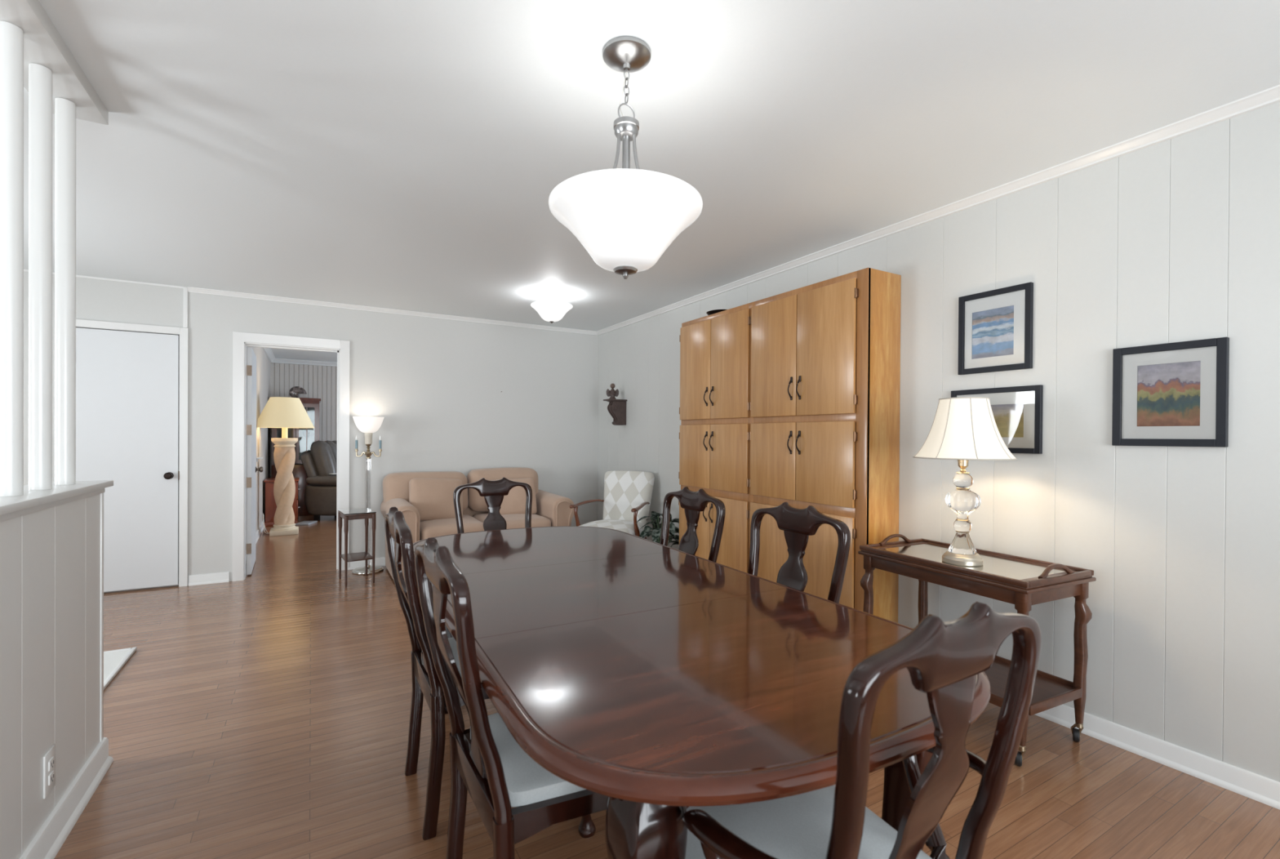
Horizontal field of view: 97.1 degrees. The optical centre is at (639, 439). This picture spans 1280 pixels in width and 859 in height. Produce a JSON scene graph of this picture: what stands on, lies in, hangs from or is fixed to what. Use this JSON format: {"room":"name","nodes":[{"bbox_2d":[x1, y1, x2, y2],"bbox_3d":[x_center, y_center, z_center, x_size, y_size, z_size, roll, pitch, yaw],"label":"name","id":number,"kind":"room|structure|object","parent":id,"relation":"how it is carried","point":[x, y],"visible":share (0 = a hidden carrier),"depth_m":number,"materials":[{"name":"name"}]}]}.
{"room":"dining room","nodes":[
{"label":"dining room","id":0,"kind":"room"},
{"bbox_2d":[0,493,113,858],"bbox_3d":[-1.048,0.718,0.353,0.160,1.038,4.054,0,0,-30],"label":"wall","id":1,"kind":"structure","parent":0,"point":[50,557],"depth_m":1.69,"materials":[{"name":"white paint"}]},
{"bbox_2d":[43,744,55,798],"bbox_3d":[-1.761,0.991,1.689,0.010,0.124,0.076,0,0,-30],"label":"wall outlet","id":2,"kind":"object","parent":1,"relation":"attached to","point":[49,758],"visible":1,"depth_m":1.68,"materials":[{"name":"white plastic"}]},
{"bbox_2d":[48,755,53,771],"bbox_3d":[-1.760,0.970,1.690,0.006,0.030,0.034,0,0,-30],"label":"socket","id":3,"kind":"object","parent":2,"relation":"attached to","point":[51,758],"depth_m":1.69,"materials":[{"name":"grey plastic"}]},
{"bbox_2d":[48,769,53,785],"bbox_3d":[-1.760,1.012,1.690,0.006,0.030,0.034,0,0,-30],"label":"socket","id":4,"kind":"object","parent":2,"relation":"attached to","point":[51,773],"depth_m":1.69,"materials":[{"name":"grey plastic"}]},
{"bbox_2d":[0,488,105,741],"bbox_3d":[-1.001,0.717,0.377,0.012,1.040,4.047,0,0,-30],"label":"trim","id":5,"kind":"structure","parent":1,"relation":"attached to","point":[28,510],"depth_m":2.10,"materials":[{"name":"white"}]},
{"bbox_2d":[0,480,113,515],"bbox_3d":[-1.068,0.182,0.348,0.195,0.022,4.072,0,0,-30],"label":"trim","id":6,"kind":"structure","parent":1,"relation":"on","point":[30,498],"depth_m":1.68,"materials":[{"name":"white wood"}]},
{"bbox_2d":[0,20,23,496],"bbox_3d":[-1.783,-0.501,1.601,0.052,1.323,0.052,0,0,-30],"label":"post","id":7,"kind":"object","parent":6,"relation":"on","point":[11,36],"visible":1,"depth_m":1.58,"materials":[{"name":"white wood"}]},
{"bbox_2d":[28,62,52,489],"bbox_3d":[-1.888,-0.503,1.781,0.052,1.323,0.052,0,0,-30],"label":"post","id":8,"kind":"object","parent":6,"relation":"on","point":[40,77],"visible":1,"depth_m":1.76,"materials":[{"name":"white wood"}]},
{"bbox_2d":[54,97,75,484],"bbox_3d":[-1.992,-0.505,1.960,0.052,1.323,0.052,0,0,-30],"label":"post","id":9,"kind":"object","parent":6,"relation":"on","point":[64,109],"visible":1,"depth_m":1.94,"materials":[{"name":"white wood"}]},
{"bbox_2d":[103,646,137,689],"bbox_3d":[-3.601,1.204,2.045,2.438,0.018,1.378,0,0,-30],"label":"trim","id":10,"kind":"structure","parent":1,"relation":"attached to","point":[123,661],"depth_m":3.02,"materials":[{"name":"white"}]},
{"bbox_2d":[245,346,270,549],"bbox_3d":[-4.750,-0.039,6.914,0.140,2.440,4.770,0,0,-30],"label":"wall","id":11,"kind":"structure","parent":0,"point":[263,363],"depth_m":7.42,"materials":[{"name":"white paint"}]},
{"bbox_2d":[245,516,265,563],"bbox_3d":[-4.674,1.140,6.940,0.024,0.083,4.720,0,0,-30],"label":"baseboard","id":12,"kind":"structure","parent":11,"relation":"attached to","point":[259,531],"depth_m":6.93,"materials":[{"name":"white"}]},
{"bbox_2d":[262,347,275,362],"bbox_3d":[-4.636,-1.226,6.930,0.067,0.064,4.700,0,0,-30],"label":"trim","id":13,"kind":"structure","parent":11,"relation":"attached to","point":[268,351],"depth_m":8.19,"materials":[{"name":"white wood"}]},
{"bbox_2d":[270,362,337,478],"bbox_3d":[-4.154,-0.051,10.027,4.300,2.440,0.128,0,0,-30],"label":"wall","id":14,"kind":"structure","parent":0,"point":[317,381],"depth_m":9.26,"materials":[{"name":"grey paint"}]},
{"bbox_2d":[271,358,337,366],"bbox_3d":[-4.123,-1.238,9.920,3.960,0.064,0.067,0,0,-30],"label":"trim","id":15,"kind":"structure","parent":14,"relation":"attached to","point":[276,360],"depth_m":9.15,"materials":[{"name":"white"}]},
{"bbox_2d":[23,271,598,585],"bbox_3d":[-3.214,-0.019,4.979,6.251,2.440,0.120,0,0,-30],"label":"wall","id":16,"kind":"structure","parent":0,"point":[437,384],"depth_m":5.40,"materials":[{"name":"paint"}]},
{"bbox_2d":[23,269,183,288],"bbox_3d":[-4.753,-1.237,4.001,2.398,0.014,0.006,0,0,-30],"label":"trim","id":17,"kind":"structure","parent":16,"relation":"attached to","point":[25,270],"depth_m":4.42,"materials":[{"name":"white wood"}]},
{"bbox_2d":[75,326,179,592],"bbox_3d":[-4.041,0.162,4.465,0.655,2.072,0.180,0,0,-30],"label":"door","id":18,"kind":"structure","parent":16,"relation":"in","point":[127,382],"depth_m":4.46,"materials":[{"name":"white wood"}]},
{"bbox_2d":[75,319,188,586],"bbox_3d":[-4.018,0.146,4.433,0.747,2.104,0.018,0,0,-30],"label":"trim","id":19,"kind":"structure","parent":16,"relation":"attached to","point":[184,332],"depth_m":4.60,"materials":[{"name":"white wood"}]},
{"bbox_2d":[182,286,187,328],"bbox_3d":[-3.704,-1.073,4.609,0.029,0.332,0.012,0,0,-30],"label":"trim","id":20,"kind":"structure","parent":16,"relation":"attached to","point":[185,289],"depth_m":4.60,"materials":[{"name":"white wood"}]},
{"bbox_2d":[188,571,229,586],"bbox_3d":[-3.577,1.158,4.695,0.268,0.083,0.024,0,0,-30],"label":"baseboard","id":21,"kind":"structure","parent":16,"relation":"attached to","point":[218,577],"depth_m":4.69,"materials":[{"name":"white"}]},
{"bbox_2d":[246,346,262,574],"bbox_3d":[-3.582,0.188,5.257,0.098,1.993,0.705,0,0,-30],"label":"door","id":22,"kind":"structure","parent":16,"relation":"in","point":[251,468],"depth_m":4.96,"materials":[{"name":"wood"}]},
{"bbox_2d":[231,331,349,581],"bbox_3d":[-3.091,0.148,5.047,0.876,2.106,0.148,0,0,-30],"label":"trim","id":23,"kind":"structure","parent":16,"relation":"attached to","point":[241,340],"depth_m":4.88,"materials":[{"name":"white wood"}]},
{"bbox_2d":[348,556,385,569],"bbox_3d":[-1.593,1.165,5.849,2.527,0.083,0.024,0,0,-30],"label":"baseboard","id":24,"kind":"structure","parent":16,"relation":"attached to","point":[380,562],"depth_m":5.28,"materials":[{"name":"white"}]},
{"bbox_2d":[187,286,597,335],"bbox_3d":[-2.086,-1.215,5.541,3.703,0.040,0.025,0,0,-30],"label":"trim","id":25,"kind":"structure","parent":16,"relation":"attached to","point":[194,290],"depth_m":5.31,"materials":[{"name":"white wood"}]},
{"bbox_2d":[23,0,1279,362],"bbox_3d":[-1.405,-1.273,3.915,8.500,0.100,13.800,0,0,-30],"label":"ceiling","id":26,"kind":"structure","parent":0,"point":[409,155],"depth_m":2.13,"materials":[{"name":"paint"}]},
{"bbox_2d":[0,0,108,124],"bbox_3d":[-1.041,-1.179,0.323,0.171,0.052,4.022,0,0,-30],"label":"ceiling beam","id":27,"kind":"structure","parent":26,"relation":"attached to","point":[43,45],"depth_m":1.74,"materials":[{"name":"white"}]},
{"bbox_2d":[530,292,573,323],"bbox_3d":[-0.743,-1.100,4.764,0.352,0.247,0.352,0,0,-30],"label":"ceiling lamp","id":28,"kind":"object","parent":26,"relation":"attached to","point":[551,311],"visible":1,"depth_m":4.68,"materials":[{"name":"white glass"}]},
{"bbox_2d":[548,35,702,279],"bbox_3d":[-0.043,-0.852,1.762,0.477,0.703,0.477,0,0,-30],"label":"pendant lamp","id":29,"kind":"object","parent":26,"relation":"hanging from","point":[625,219],"visible":1,"depth_m":1.65,"materials":[{"name":"white glass"}]},
{"bbox_2d":[53,515,1279,858],"bbox_3d":[-1.421,1.261,3.928,8.500,0.112,13.800,0,0,-30],"label":"floor","id":30,"kind":"structure","parent":0,"point":[265,714],"depth_m":2.15,"materials":[{"name":"brown wood"}]},
{"bbox_2d":[263,477,300,526],"bbox_3d":[-4.973,0.864,7.874,0.414,0.622,0.480,0,0,-30],"label":"wooden chest","id":31,"kind":"object","parent":30,"relation":"on","point":[270,504],"visible":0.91,"depth_m":7.62,"materials":[{"name":"brown wood"}]},
{"bbox_2d":[257,396,314,536],"bbox_3d":[-4.476,0.331,7.125,0.660,1.698,0.754,0,0,-30],"label":"lamp","id":32,"kind":"object","parent":30,"relation":"on","point":[283,412],"depth_m":6.99,"materials":[{"name":"paint"}]},
{"bbox_2d":[271,396,320,515],"bbox_3d":[-5.356,0.268,8.809,0.660,1.800,0.630,0,0,-30],"label":"china cabinet","id":33,"kind":"object","parent":30,"relation":"on","point":[311,406],"visible":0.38,"depth_m":8.68,"materials":[{"name":"brown wood"}]},
{"bbox_2d":[288,386,306,397],"bbox_3d":[-5.276,-0.724,8.725,0.238,0.185,0.091,0,0,-30],"label":"shell","id":34,"kind":"object","parent":33,"relation":"on","point":[299,390],"visible":0.97,"depth_m":8.70,"materials":[{"name":"grey"}]},
{"bbox_2d":[302,431,309,438],"bbox_3d":[-5.224,-0.057,8.842,0.100,0.100,0.100,0,0,-30],"label":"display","id":35,"kind":"object","parent":33,"relation":"in","point":[304,433],"visible":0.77,"depth_m":8.81,"materials":[{"name":"white"}]},
{"bbox_2d":[295,520,317,524],"bbox_3d":[-4.640,1.165,7.862,0.180,0.025,0.260,0,0,-5],"label":"floor vent","id":36,"kind":"object","parent":30,"relation":"on","point":[303,522],"visible":0.89,"depth_m":7.79,"materials":[{"name":"grey plastic"}]},
{"bbox_2d":[300,440,337,519],"bbox_3d":[-4.406,0.599,8.517,1.035,1.153,0.930,0,0,-2],"label":"recliner","id":37,"kind":"object","parent":30,"relation":"on","point":[320,494],"visible":0.46,"depth_m":8.12,"materials":[{"name":"grey leather"}]},
{"bbox_2d":[310,440,337,475],"bbox_3d":[-4.636,0.334,8.507,0.366,0.626,0.686,0,0,-2],"label":"cushion","id":38,"kind":"object","parent":37,"relation":"on","point":[323,454],"depth_m":8.19,"materials":[{"name":"grey leather"}]},
{"bbox_2d":[337,507,376,586],"bbox_3d":[-2.411,0.908,4.812,0.240,0.596,0.334,0,0,-36],"label":"side table","id":39,"kind":"object","parent":30,"relation":"on","point":[366,513],"visible":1,"depth_m":4.74,"materials":[{"name":"brown wood"}]},
{"bbox_2d":[340,551,372,561],"bbox_3d":[-2.411,1.000,4.813,0.212,0.012,0.306,0,0,-36],"label":"shelf","id":40,"kind":"object","parent":39,"relation":"attached to","point":[353,557],"depth_m":4.77,"materials":[{"name":"brown wood"}]},
{"bbox_2d":[351,416,384,574],"bbox_3d":[-2.478,0.501,5.157,0.264,1.407,0.264,0,0,-30],"label":"floor lamp","id":41,"kind":"object","parent":30,"relation":"on","point":[368,425],"visible":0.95,"depth_m":5.14,"materials":[{"name":"silver metal"}]},
{"bbox_2d":[364,432,372,444],"bbox_3d":[-2.475,-0.010,5.154,0.068,0.108,0.068,0,0,-30],"label":"socket","id":42,"kind":"object","parent":41,"relation":"attached to","point":[368,436],"depth_m":5.13,"materials":[{"name":"beige"}]},
{"bbox_2d":[384,506,489,839],"bbox_3d":[-0.583,0.732,2.016,0.565,0.999,0.555,0,0,-30],"label":"dining chair","id":43,"kind":"object","parent":30,"relation":"on","point":[425,682],"visible":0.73,"depth_m":1.76,"materials":[{"name":"brown wood"}]},
{"bbox_2d":[380,466,573,579],"bbox_3d":[-1.519,0.750,5.343,1.637,0.919,0.858,0,0,-30],"label":"sofa","id":44,"kind":"object","parent":30,"relation":"on","point":[553,509],"visible":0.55,"depth_m":5.28,"materials":[{"name":"fabric"}]},
{"bbox_2d":[382,471,468,511],"bbox_3d":[-2.027,0.514,5.372,0.757,0.410,0.277,0,0,-30],"label":"cushion","id":45,"kind":"object","parent":44,"relation":"on","point":[395,485],"depth_m":5.20,"materials":[{"name":"fabric"}]},
{"bbox_2d":[408,478,462,520],"bbox_3d":[-1.855,0.554,5.145,0.482,0.408,0.212,0,0,-33],"label":"throw pillow","id":46,"kind":"object","parent":44,"relation":"on","point":[433,498],"visible":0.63,"depth_m":5.07,"materials":[{"name":"fabric"}]},
{"bbox_2d":[419,514,484,539],"bbox_3d":[-1.734,0.809,5.121,0.561,0.188,0.687,0,0,-30],"label":"seat cushion","id":47,"kind":"object","parent":44,"relation":"on","point":[442,526],"depth_m":4.87,"materials":[{"name":"fabric"}]},
{"bbox_2d":[466,466,538,511],"bbox_3d":[-1.388,0.505,5.747,0.716,0.431,0.284,0,0,-30],"label":"cushion","id":48,"kind":"object","parent":44,"relation":"on","point":[475,503],"depth_m":5.59,"materials":[{"name":"fabric"}]},
{"bbox_2d":[473,513,551,528],"bbox_3d":[-1.237,0.808,5.413,0.595,0.188,0.687,0,0,-30],"label":"seat cushion","id":49,"kind":"object","parent":44,"relation":"on","point":[513,520],"depth_m":5.24,"materials":[{"name":"fabric"}]},
{"bbox_2d":[490,477,537,514],"bbox_3d":[-1.239,0.569,5.509,0.440,0.372,0.221,0,0,-30],"label":"throw pillow","id":50,"kind":"object","parent":44,"relation":"on","point":[514,502],"visible":0.46,"depth_m":5.44,"materials":[{"name":"fabric"}]},
{"bbox_2d":[453,476,532,533],"bbox_3d":[-0.719,0.726,3.079,0.555,0.999,0.565,0,0,-31],"label":"dining chair","id":51,"kind":"object","parent":30,"relation":"on","point":[493,492],"visible":0.34,"depth_m":3.29,"materials":[{"name":"brown wood"}]},
{"bbox_2d":[414,537,608,858],"bbox_3d":[-0.244,0.737,1.448,0.565,0.999,0.555,0,0,-31],"label":"dining chair","id":52,"kind":"object","parent":30,"relation":"on","point":[487,762],"visible":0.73,"depth_m":1.26,"materials":[{"name":"brown wood"}]},
{"bbox_2d":[569,470,654,538],"bbox_3d":[-0.229,0.760,5.125,0.640,0.916,0.754,0,0,23],"label":"armchair","id":53,"kind":"object","parent":30,"relation":"on","point":[628,494],"visible":0.56,"depth_m":5.27,"materials":[{"name":"fabric"}]},
{"bbox_2d":[635,511,679,546],"bbox_3d":[0.183,0.921,4.791,0.486,0.603,0.481,0,0,-30],"label":"potted plant","id":54,"kind":"object","parent":30,"relation":"on","point":[655,518],"visible":0.39,"depth_m":4.77,"materials":[{"name":"plant"}]},
{"bbox_2d":[659,486,725,562],"bbox_3d":[0.028,0.733,2.590,0.565,0.999,0.555,0,0,-32],"label":"dining chair","id":55,"kind":"object","parent":30,"relation":"on","point":[692,502],"visible":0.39,"depth_m":2.70,"materials":[{"name":"brown wood"}]},
{"bbox_2d":[413,525,991,858],"bbox_3d":[-0.145,0.856,1.936,1.060,0.758,2.350,0,0,-29],"label":"dining table","id":56,"kind":"object","parent":30,"relation":"on","point":[660,681],"visible":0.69,"depth_m":1.16,"materials":[{"name":"brown wood"}]},
{"bbox_2d":[678,267,901,622],"bbox_3d":[0.867,0.153,3.848,0.332,2.156,1.766,0,0,-30],"label":"storage cabinet","id":57,"kind":"object","parent":30,"relation":"on","point":[792,397],"visible":0.78,"depth_m":3.38,"materials":[{"name":"brown wood"}]},
{"bbox_2d":[706,309,726,315],"bbox_3d":[0.620,-0.946,4.309,0.230,0.035,0.230,0,0,-30],"label":"dish","id":58,"kind":"object","parent":57,"relation":"on","point":[711,312],"visible":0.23,"depth_m":4.23,"materials":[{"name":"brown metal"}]},
{"bbox_2d":[747,502,850,603],"bbox_3d":[0.354,0.738,1.959,0.565,0.999,0.555,0,0,-32],"label":"dining chair","id":59,"kind":"object","parent":30,"relation":"on","point":[797,525],"visible":0.28,"depth_m":2.07,"materials":[{"name":"brown wood"}]},
{"bbox_2d":[681,601,1041,858],"bbox_3d":[0.318,0.743,1.048,0.575,0.999,0.565,0,0,-31],"label":"dining chair","id":60,"kind":"object","parent":30,"relation":"on","point":[943,660],"visible":0.84,"depth_m":0.84,"materials":[{"name":"brown wood"}]},
{"bbox_2d":[857,549,1096,766],"bbox_3d":[1.466,0.897,2.555,0.470,0.690,0.800,0,0,-26],"label":"cart","id":61,"kind":"object","parent":30,"relation":"on","point":[1050,691],"visible":0.48,"depth_m":2.31,"materials":[{"name":"brown wood"}]},
{"bbox_2d":[859,533,1093,587],"bbox_3d":[1.469,0.519,2.554,0.460,0.065,0.790,0,0,-26],"label":"serving tray","id":62,"kind":"object","parent":61,"relation":"on","point":[1026,572],"visible":1,"depth_m":2.44,"materials":[{"name":"brown wood"}]},
{"bbox_2d":[912,396,1017,566],"bbox_3d":[1.418,0.181,2.483,0.401,0.721,0.401,0,0,-30],"label":"table lamp","id":63,"kind":"object","parent":62,"relation":"on","point":[962,429],"visible":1,"depth_m":2.41,"materials":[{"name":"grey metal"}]},
{"bbox_2d":[957,459,968,471],"bbox_3d":[1.419,0.115,2.483,0.040,0.063,0.040,0,0,-30],"label":"socket","id":64,"kind":"object","parent":63,"relation":"attached to","point":[962,464],"depth_m":2.47,"materials":[{"name":"gold metal"}]},
{"bbox_2d":[984,655,1081,715],"bbox_3d":[1.466,1.025,2.556,0.422,0.038,0.762,0,0,-26],"label":"shelf","id":65,"kind":"object","parent":61,"relation":"attached to","point":[1050,691],"depth_m":2.32,"materials":[{"name":"brown wood"}]},
{"bbox_2d":[597,101,1279,782],"bbox_3d":[1.692,0.021,2.881,0.120,2.440,8.680,0,0,-30],"label":"wall","id":66,"kind":"structure","parent":0,"point":[1176,239],"depth_m":2.33,"materials":[{"name":"white paint"}]},
{"bbox_2d":[603,398,626,425],"bbox_3d":[-0.260,-0.280,5.897,0.222,0.268,0.124,0,0,-30],"label":"shelf","id":67,"kind":"object","parent":66,"relation":"attached to","point":[616,408],"visible":1,"depth_m":5.88,"materials":[{"name":"wood"}]},
{"bbox_2d":[606,383,618,399],"bbox_3d":[-0.284,-0.497,5.873,0.132,0.165,0.070,0,0,-3],"label":"angel figurine","id":68,"kind":"object","parent":67,"relation":"on","point":[612,393],"visible":0.98,"depth_m":5.87,"materials":[{"name":"metal"}]},
{"bbox_2d":[596,84,1279,335],"bbox_3d":[1.634,-1.179,2.826,0.042,0.040,8.460,0,0,-30],"label":"trim","id":69,"kind":"structure","parent":66,"relation":"attached to","point":[1271,95],"depth_m":2.59,"materials":[{"name":"white wood"}]},
{"bbox_2d":[958,281,1033,374],"bbox_3d":[1.703,-0.521,2.723,0.022,0.392,0.334,0,0,-30],"label":"framed picture","id":70,"kind":"object","parent":66,"relation":"attached to","point":[995,326],"visible":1,"depth_m":2.71,"materials":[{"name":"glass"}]},
{"bbox_2d":[972,305,1013,359],"bbox_3d":[1.704,-0.513,2.733,0.002,0.236,0.200,0,0,-30],"label":"print","id":71,"kind":"object","parent":70,"relation":"attached to","point":[993,326],"depth_m":2.73},
{"bbox_2d":[951,384,1043,453],"bbox_3d":[1.702,-0.091,2.722,0.022,0.310,0.413,0,0,-30],"label":"framed picture","id":72,"kind":"object","parent":66,"relation":"attached to","point":[1017,411],"visible":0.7,"depth_m":2.63,"materials":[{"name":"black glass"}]},
{"bbox_2d":[991,403,1023,437],"bbox_3d":[1.710,-0.088,2.721,0.002,0.162,0.260,0,0,-30],"label":"print","id":73,"kind":"object","parent":72,"relation":"attached to","point":[1008,417],"depth_m":2.66},
{"bbox_2d":[1035,704,1279,809],"bbox_3d":[2.597,1.214,1.174,0.024,0.083,4.600,0,0,-30],"label":"baseboard","id":74,"kind":"structure","parent":66,"relation":"attached to","point":[1261,788],"depth_m":2.14,"materials":[{"name":"white"}]},
{"bbox_2d":[1111,337,1229,447],"bbox_3d":[2.023,-0.170,2.171,0.022,0.394,0.334,0,0,-30],"label":"framed picture","id":75,"kind":"object","parent":66,"relation":"attached to","point":[1175,393],"visible":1,"depth_m":2.16,"materials":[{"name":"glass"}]},
{"bbox_2d":[1137,360,1200,426],"bbox_3d":[2.029,-0.170,2.173,0.002,0.247,0.191,0,0,-30],"label":"print","id":76,"kind":"object","parent":75,"relation":"attached to","point":[1169,392],"depth_m":2.17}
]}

